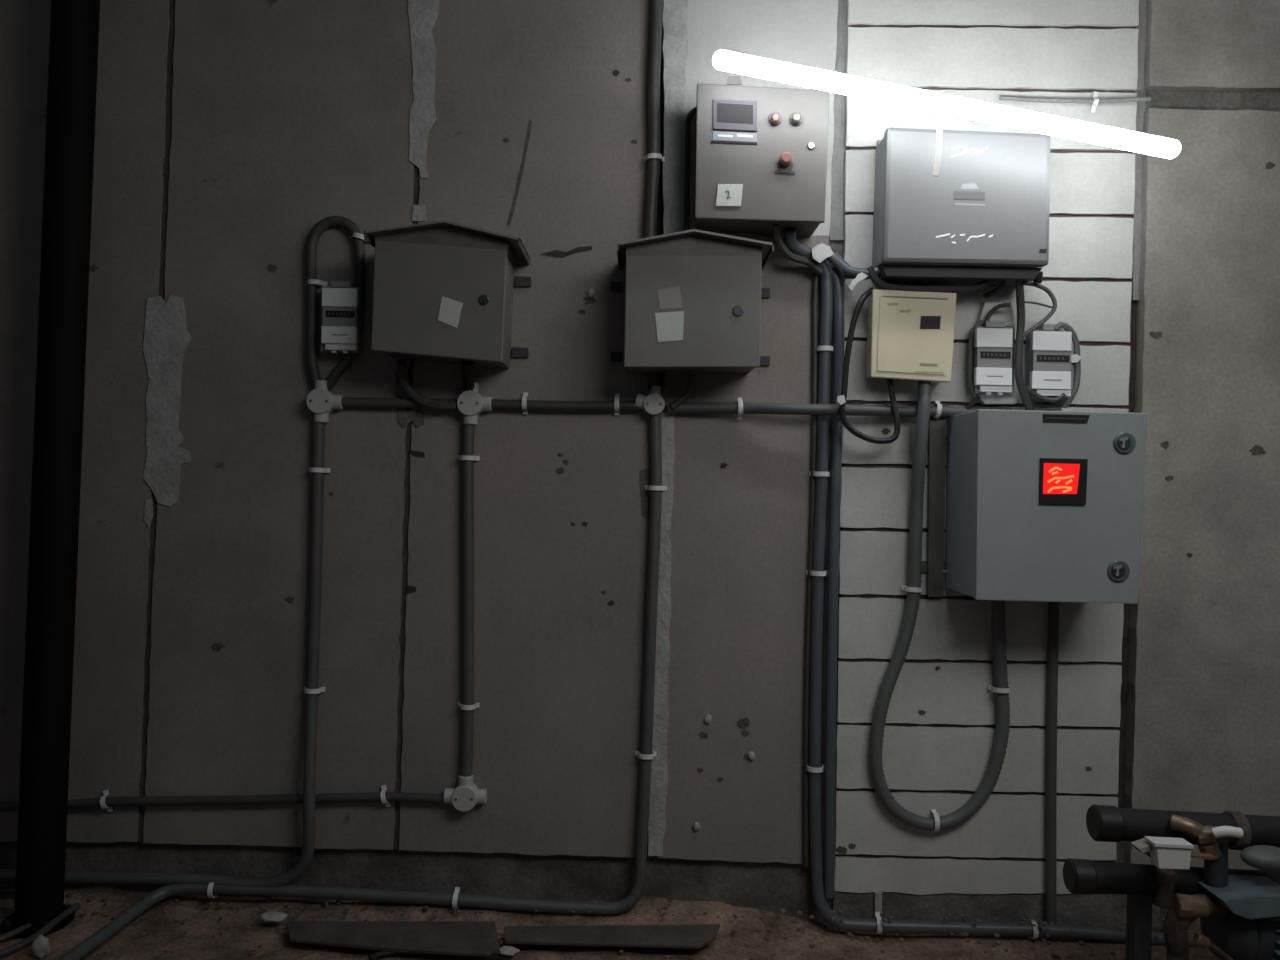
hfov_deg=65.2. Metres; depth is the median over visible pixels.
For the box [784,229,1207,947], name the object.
conduit
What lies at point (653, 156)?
conduit
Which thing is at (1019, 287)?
cable
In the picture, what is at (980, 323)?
cable
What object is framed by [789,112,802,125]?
lamp
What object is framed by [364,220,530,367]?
enclosure
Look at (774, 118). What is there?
lamp
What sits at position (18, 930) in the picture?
cable
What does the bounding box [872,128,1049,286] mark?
inverter
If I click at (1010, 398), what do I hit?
hood
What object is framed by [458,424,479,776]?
conduit
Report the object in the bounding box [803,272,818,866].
conduit
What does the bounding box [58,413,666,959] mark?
conduit
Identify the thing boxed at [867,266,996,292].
cable
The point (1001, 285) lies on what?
cable
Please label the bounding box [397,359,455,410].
cable
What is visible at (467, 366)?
cable
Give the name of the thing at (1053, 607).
conduit
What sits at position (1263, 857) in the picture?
switch
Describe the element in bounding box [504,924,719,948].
board
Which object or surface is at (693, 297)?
enclosure
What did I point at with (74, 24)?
steel post
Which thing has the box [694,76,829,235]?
control box
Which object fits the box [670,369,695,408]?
cable
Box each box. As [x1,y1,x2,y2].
[306,380,343,422]
[443,775,486,811]
[457,382,491,424]
[635,385,664,414]
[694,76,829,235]
[866,289,956,382]
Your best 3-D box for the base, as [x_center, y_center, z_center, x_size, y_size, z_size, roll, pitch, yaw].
[0.858,-0.555,2.725,0.429,0.030,0.120,1,0,0]
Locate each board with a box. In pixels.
[286,921,499,956]
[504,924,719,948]
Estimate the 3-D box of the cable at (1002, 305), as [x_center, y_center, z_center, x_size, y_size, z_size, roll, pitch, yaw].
[0.978,-0.455,2.744,0.069,0.060,0.013,1,0,23]
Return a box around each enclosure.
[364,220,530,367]
[611,229,773,372]
[921,404,1147,603]
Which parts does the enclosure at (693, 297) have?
door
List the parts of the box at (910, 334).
panel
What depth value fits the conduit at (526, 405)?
2.77 m
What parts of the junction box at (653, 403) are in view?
lid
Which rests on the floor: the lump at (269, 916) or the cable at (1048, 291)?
the lump at (269, 916)
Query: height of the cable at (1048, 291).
0.153 m
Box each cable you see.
[0,902,80,956]
[0,923,30,941]
[368,950,510,959]
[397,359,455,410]
[462,360,473,390]
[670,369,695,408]
[683,107,695,230]
[772,224,822,274]
[827,256,845,285]
[839,287,899,443]
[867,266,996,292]
[966,395,980,408]
[967,320,983,397]
[983,281,1005,298]
[983,303,1009,324]
[1014,281,1033,409]
[1022,282,1056,336]
[1023,400,1062,407]
[1025,301,1052,307]
[1026,386,1065,402]
[1054,322,1080,407]
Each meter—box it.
[321,281,362,353]
[970,302,1016,404]
[1025,324,1073,399]
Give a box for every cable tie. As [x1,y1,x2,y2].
[812,243,833,262]
[837,395,845,404]
[848,272,866,290]
[1071,354,1081,362]
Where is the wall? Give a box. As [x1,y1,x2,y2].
[0,0,1279,932]
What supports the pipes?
on the floor
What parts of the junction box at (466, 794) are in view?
lid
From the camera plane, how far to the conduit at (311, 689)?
2.76 m
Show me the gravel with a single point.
(782, 911)
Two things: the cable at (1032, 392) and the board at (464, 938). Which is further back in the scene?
the cable at (1032, 392)
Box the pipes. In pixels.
[1063,805,1279,959]
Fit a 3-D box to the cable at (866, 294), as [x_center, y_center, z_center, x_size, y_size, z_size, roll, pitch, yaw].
[0.628,-0.313,2.719,0.164,0.430,0.059,1,0,-19]
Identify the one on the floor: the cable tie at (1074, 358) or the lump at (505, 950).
the lump at (505, 950)
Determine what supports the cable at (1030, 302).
attached to the cable at (1048, 291)
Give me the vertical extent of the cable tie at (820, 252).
0.055 m
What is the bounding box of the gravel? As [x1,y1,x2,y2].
[11,893,1206,959]
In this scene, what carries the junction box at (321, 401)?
attached to the wall
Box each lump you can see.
[31,934,49,957]
[261,912,286,921]
[498,946,519,955]
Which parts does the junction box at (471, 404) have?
lid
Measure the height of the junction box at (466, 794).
0.094 m
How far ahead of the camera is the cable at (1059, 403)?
2.76 m
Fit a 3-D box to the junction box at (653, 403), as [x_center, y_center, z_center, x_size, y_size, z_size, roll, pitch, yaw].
[0.027,-0.222,2.776,0.085,0.085,0.048,1,0,0]
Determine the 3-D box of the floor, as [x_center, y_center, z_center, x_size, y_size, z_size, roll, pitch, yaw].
[0.075,1.200,0.820,7.400,0.144,4.200,1,0,0]
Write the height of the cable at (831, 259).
0.100 m
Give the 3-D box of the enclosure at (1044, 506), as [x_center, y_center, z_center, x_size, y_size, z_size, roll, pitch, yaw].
[1.026,0.061,2.658,0.509,0.537,0.283,1,0,0]
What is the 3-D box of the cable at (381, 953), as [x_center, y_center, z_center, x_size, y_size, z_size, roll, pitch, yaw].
[-0.484,1.192,2.499,0.384,0.014,0.057,1,0,3]
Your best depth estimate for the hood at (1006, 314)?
2.77 m
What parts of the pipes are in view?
support leg, box arm, box lid, lever, valve handle, motor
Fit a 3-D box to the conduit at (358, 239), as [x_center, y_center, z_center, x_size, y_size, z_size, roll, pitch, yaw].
[-0.844,-0.491,2.778,0.183,0.488,0.036,1,0,0]
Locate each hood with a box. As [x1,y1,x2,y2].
[976,302,1014,326]
[978,392,1016,404]
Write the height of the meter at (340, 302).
0.198 m
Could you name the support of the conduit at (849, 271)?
attached to the wall
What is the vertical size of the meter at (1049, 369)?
0.206 m
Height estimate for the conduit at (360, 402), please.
0.030 m
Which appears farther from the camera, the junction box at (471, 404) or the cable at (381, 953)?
the junction box at (471, 404)
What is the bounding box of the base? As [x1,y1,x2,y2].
[878,265,1041,286]
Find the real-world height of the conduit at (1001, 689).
1.280 m
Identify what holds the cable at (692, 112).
attached to the control box at (761, 152)
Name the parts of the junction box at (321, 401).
lid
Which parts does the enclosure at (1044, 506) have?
mounting rail, upright rail, lit panel, name plate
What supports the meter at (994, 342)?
attached to the wall
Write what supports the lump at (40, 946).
on the floor
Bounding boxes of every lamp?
[768,112,781,125]
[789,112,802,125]
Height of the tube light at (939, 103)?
0.372 m
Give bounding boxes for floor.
[0,883,1220,959]
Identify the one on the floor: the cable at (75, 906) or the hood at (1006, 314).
the cable at (75, 906)
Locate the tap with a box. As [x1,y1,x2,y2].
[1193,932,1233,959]
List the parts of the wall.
concrete panel, concrete panel, concrete panel, concrete panel, concrete panel, concrete panel, concrete panel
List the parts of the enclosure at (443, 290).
door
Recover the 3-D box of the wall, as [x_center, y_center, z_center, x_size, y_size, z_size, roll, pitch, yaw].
[0.120,-0.937,2.874,7.400,4.538,0.172,1,0,0]
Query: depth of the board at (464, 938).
2.58 m
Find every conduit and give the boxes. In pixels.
[0,414,330,886]
[0,785,444,811]
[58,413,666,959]
[305,216,366,390]
[341,397,456,408]
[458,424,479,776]
[491,392,640,414]
[643,0,664,391]
[668,397,1011,418]
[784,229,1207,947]
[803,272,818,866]
[823,252,880,897]
[869,381,1010,831]
[999,91,1150,113]
[1045,602,1059,923]
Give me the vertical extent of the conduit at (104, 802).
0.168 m
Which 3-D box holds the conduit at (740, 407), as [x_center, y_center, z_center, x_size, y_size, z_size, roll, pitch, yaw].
[0.551,-0.196,2.761,0.948,0.064,0.071,1,0,0]
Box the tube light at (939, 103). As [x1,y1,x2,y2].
[712,50,1180,175]
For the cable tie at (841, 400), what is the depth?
2.70 m
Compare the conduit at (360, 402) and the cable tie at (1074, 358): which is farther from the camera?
the conduit at (360, 402)
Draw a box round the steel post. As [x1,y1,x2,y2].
[1,0,99,936]
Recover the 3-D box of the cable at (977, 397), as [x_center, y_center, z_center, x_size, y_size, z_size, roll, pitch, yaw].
[0.918,-0.214,2.755,0.039,0.041,0.012,1,0,19]
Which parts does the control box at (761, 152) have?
knob plate, knob, stop knob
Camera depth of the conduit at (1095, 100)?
2.78 m
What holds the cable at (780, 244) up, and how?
attached to the control box at (761, 152)
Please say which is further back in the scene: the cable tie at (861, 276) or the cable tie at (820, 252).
the cable tie at (820, 252)
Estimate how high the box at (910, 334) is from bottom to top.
0.247 m
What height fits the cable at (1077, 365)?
0.244 m
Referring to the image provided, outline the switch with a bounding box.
[1240,845,1279,870]

